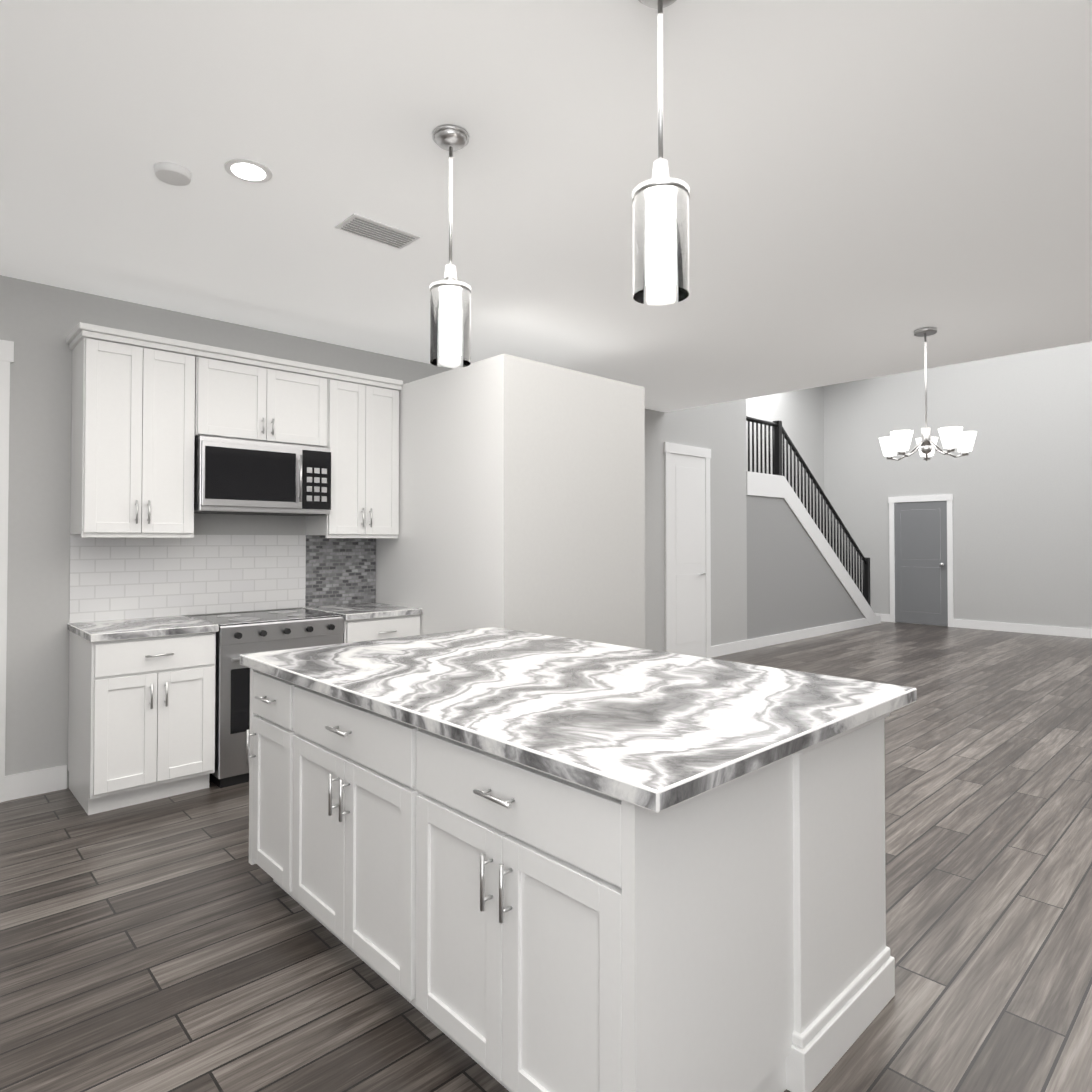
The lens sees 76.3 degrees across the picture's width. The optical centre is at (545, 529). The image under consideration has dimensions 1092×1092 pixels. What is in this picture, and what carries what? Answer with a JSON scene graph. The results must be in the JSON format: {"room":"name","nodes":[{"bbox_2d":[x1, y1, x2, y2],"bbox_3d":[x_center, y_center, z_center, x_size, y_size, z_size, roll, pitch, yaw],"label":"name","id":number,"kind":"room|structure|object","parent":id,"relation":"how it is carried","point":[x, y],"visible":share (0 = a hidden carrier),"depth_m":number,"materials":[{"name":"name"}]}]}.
{"room":"kitchen","nodes":[
{"label":"kitchen","id":0,"kind":"room"},
{"bbox_2d":[0,275,864,787],"bbox_3d":[0.358,-1.308,6.868,14.304,5.600,0.120,1,-1,-43],"label":"wall","id":1,"kind":"structure","parent":0,"point":[38,323],"depth_m":4.33,"materials":[{"name":"grey paint"}]},
{"bbox_2d":[0,339,13,802],"bbox_3d":[-3.224,0.210,3.350,1.030,2.450,0.063,1,-1,-43],"label":"door frame","id":2,"kind":"structure","parent":1,"relation":"attached to","point":[6,352],"depth_m":3.69,"materials":[{"name":"white paint"}]},
{"bbox_2d":[5,765,66,800],"bbox_3d":[-2.776,1.378,3.785,0.275,0.130,0.014,1,-1,-43],"label":"baseboard","id":3,"kind":"structure","parent":1,"relation":"attached to","point":[31,783],"depth_m":3.78,"materials":[{"name":"white wood"}]},
{"bbox_2d":[70,326,201,537],"bbox_3d":[-2.356,-0.510,3.979,0.550,1.070,0.347,1,-1,-43],"label":"upper cabinet","id":4,"kind":"object","parent":1,"relation":"attached to","point":[147,409],"depth_m":3.83,"materials":[{"name":"white paint"}]},
{"bbox_2d":[69,534,375,622],"bbox_3d":[-1.977,0.285,4.559,1.915,0.500,0.008,1,-1,-43],"label":"tile backsplash","id":5,"kind":"structure","parent":1,"relation":"attached to","point":[116,578],"depth_m":4.42,"materials":[{"name":"tile"}]},
{"bbox_2d":[198,350,329,447],"bbox_3d":[-1.857,-0.792,4.452,0.810,0.490,0.347,1,-1,-43],"label":"upper cabinet","id":6,"kind":"object","parent":1,"relation":"attached to","point":[240,397],"depth_m":4.30,"materials":[{"name":"white paint"}]},
{"bbox_2d":[194,436,330,515],"bbox_3d":[-1.818,-0.318,4.403,0.800,0.439,0.461,1,-1,-43],"label":"microwave","id":7,"kind":"object","parent":6,"relation":"attached to","point":[240,477],"visible":0.98,"depth_m":4.23,"materials":[{"name":"silver metal"}]},
{"bbox_2d":[305,370,401,537],"bbox_3d":[-1.362,-0.495,4.913,0.540,1.070,0.347,1,-1,-43],"label":"upper cabinet","id":8,"kind":"object","parent":1,"relation":"attached to","point":[364,412],"depth_m":4.77,"materials":[{"name":"white paint"}]},
{"bbox_2d":[664,442,710,657],"bbox_3d":[1.643,0.274,7.924,0.890,2.470,0.063,1,-1,-43],"label":"door","id":9,"kind":"structure","parent":1,"relation":"attached to","point":[687,561],"depth_m":7.93,"materials":[{"name":"white paint"}]},
{"bbox_2d":[711,613,880,657],"bbox_3d":[3.778,1.477,9.945,5.044,0.130,0.014,1,-1,-43],"label":"baseboard","id":10,"kind":"structure","parent":1,"relation":"attached to","point":[728,648],"depth_m":9.43,"materials":[{"name":"white wood"}]},
{"bbox_2d":[746,471,880,624],"bbox_3d":[4.088,0.414,10.253,4.214,2.265,0.015,1,-1,-43],"label":"trim","id":11,"kind":"structure","parent":1,"relation":"attached to","point":[767,485],"depth_m":9.91,"materials":[{"name":"white wood"}]},
{"bbox_2d":[746,416,869,604],"bbox_3d":[3.916,-0.089,10.193,3.860,2.776,0.090,1,-1,-43],"label":"stair railing","id":12,"kind":"object","parent":11,"relation":"on","point":[778,432],"visible":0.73,"depth_m":10.04,"materials":[{"name":"black metal"}]},
{"bbox_2d":[376,354,644,648],"bbox_3d":[-0.279,0.214,5.130,1.330,2.500,1.496,1,-1,-43],"label":"wall","id":13,"kind":"structure","parent":0,"point":[521,494],"depth_m":4.54,"materials":[{"name":"white paint"}]},
{"bbox_2d":[0,621,1091,1091],"bbox_3d":[2.857,1.485,4.526,14.800,0.060,9.150,1,-1,-43],"label":"floor","id":14,"kind":"structure","parent":0,"point":[178,943],"depth_m":2.46,"materials":[{"name":"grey wood"}]},
{"bbox_2d":[67,618,218,814],"bbox_3d":[-2.245,1.004,3.861,0.584,0.880,0.619,1,-1,-43],"label":"base cabinet","id":15,"kind":"object","parent":14,"relation":"on","point":[141,723],"depth_m":3.63,"materials":[{"name":"white paint"}]},
{"bbox_2d":[188,608,343,787],"bbox_3d":[-1.732,0.993,4.305,0.736,0.917,0.674,1,-1,-43],"label":"range","id":16,"kind":"object","parent":14,"relation":"on","point":[238,635],"visible":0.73,"depth_m":3.94,"materials":[{"name":"silver metal"}]},
{"bbox_2d":[312,606,422,642],"bbox_3d":[-1.266,1.019,4.781,0.560,0.880,0.619,1,-1,-43],"label":"base cabinet","id":17,"kind":"object","parent":14,"relation":"on","point":[361,623],"depth_m":4.55,"materials":[{"name":"white paint"}]},
{"bbox_2d":[240,627,916,1091],"bbox_3d":[-0.046,0.961,2.478,1.326,0.922,2.110,1,-1,-43],"label":"kitchen island","id":18,"kind":"object","parent":14,"relation":"on","point":[514,861],"visible":1,"depth_m":1.75,"materials":[{"name":"white paint"}]},
{"bbox_2d":[0,0,1091,411],"bbox_3d":[0.956,-1.486,2.011,8.280,0.200,7.780,1,-1,-43],"label":"ceiling","id":19,"kind":"structure","parent":0,"point":[872,184],"depth_m":2.68,"materials":[{"name":"white paint"}]},
{"bbox_2d":[154,162,191,185],"bbox_3d":[-1.429,-1.361,2.663,0.130,0.030,0.130,1,-1,-43],"label":"smoke detector","id":20,"kind":"object","parent":19,"relation":"attached to","point":[171,173],"visible":1,"depth_m":2.64,"materials":[{"name":"white plastic"}]},
{"bbox_2d":[224,158,271,182],"bbox_3d":[-1.139,-1.372,2.661,0.170,0.008,0.170,1,-1,-43],"label":"recessed light","id":21,"kind":"object","parent":19,"relation":"in","point":[248,170],"visible":1,"depth_m":2.65,"materials":[{"name":"white plastic"}]},
{"bbox_2d":[335,213,420,248],"bbox_3d":[-0.769,-1.362,3.187,0.340,0.010,0.180,1,-1,-43],"label":"ceiling vent","id":22,"kind":"object","parent":19,"relation":"in","point":[370,229],"visible":1,"depth_m":3.17,"materials":[{"name":"grey metal"}]},
{"bbox_2d":[430,124,470,367],"bbox_3d":[-0.333,-0.989,2.425,0.144,0.819,0.144,1,-1,-43],"label":"pendant light","id":23,"kind":"object","parent":19,"relation":"hanging from","point":[450,291],"visible":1,"depth_m":2.40,"materials":[{"name":"white glass"}]},
{"bbox_2d":[632,0,689,304],"bbox_3d":[0.290,-1.000,1.762,0.144,0.819,0.144,1,-1,-43],"label":"pendant light","id":24,"kind":"object","parent":19,"relation":"hanging from","point":[660,198],"visible":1,"depth_m":1.74,"materials":[{"name":"white glass"}]},
{"bbox_2d":[879,327,976,460],"bbox_3d":[2.538,-0.910,4.686,0.587,0.865,0.567,1,-1,-43],"label":"dining chandelier","id":25,"kind":"object","parent":19,"relation":"hanging from","point":[952,438],"visible":1,"depth_m":4.61,"materials":[{"name":"white glass"}]},
{"bbox_2d":[746,386,823,535],"bbox_3d":[3.405,-1.238,11.214,4.740,5.600,0.120,1,-1,-43],"label":"wall","id":26,"kind":"structure","parent":0,"point":[799,414],"depth_m":12.06,"materials":[{"name":"grey paint"}]},
{"bbox_2d":[824,341,1091,628],"bbox_3d":[8.147,-1.265,9.543,0.120,5.600,9.150,1,-1,-43],"label":"wall","id":27,"kind":"structure","parent":0,"point":[1016,482],"depth_m":10.77,"materials":[{"name":"grey paint"}]},
{"bbox_2d":[881,614,889,621],"bbox_3d":[5.471,1.514,12.246,0.015,0.130,1.140,1,-1,-43],"label":"baseboard","id":28,"kind":"structure","parent":27,"relation":"attached to","point":[884,617],"depth_m":11.88,"materials":[{"name":"white wood"}]},
{"bbox_2d":[888,494,953,626],"bbox_3d":[6.169,0.501,11.472,0.080,2.130,0.990,1,-1,-43],"label":"door","id":29,"kind":"structure","parent":27,"relation":"attached to","point":[921,554],"depth_m":11.47,"materials":[{"name":"grey paint"}]},
{"bbox_2d":[953,619,1091,637],"bbox_3d":[8.827,1.457,8.676,0.015,0.130,6.720,1,-1,-43],"label":"baseboard","id":30,"kind":"structure","parent":27,"relation":"attached to","point":[984,625],"depth_m":10.42,"materials":[{"name":"white wood"}]}
]}

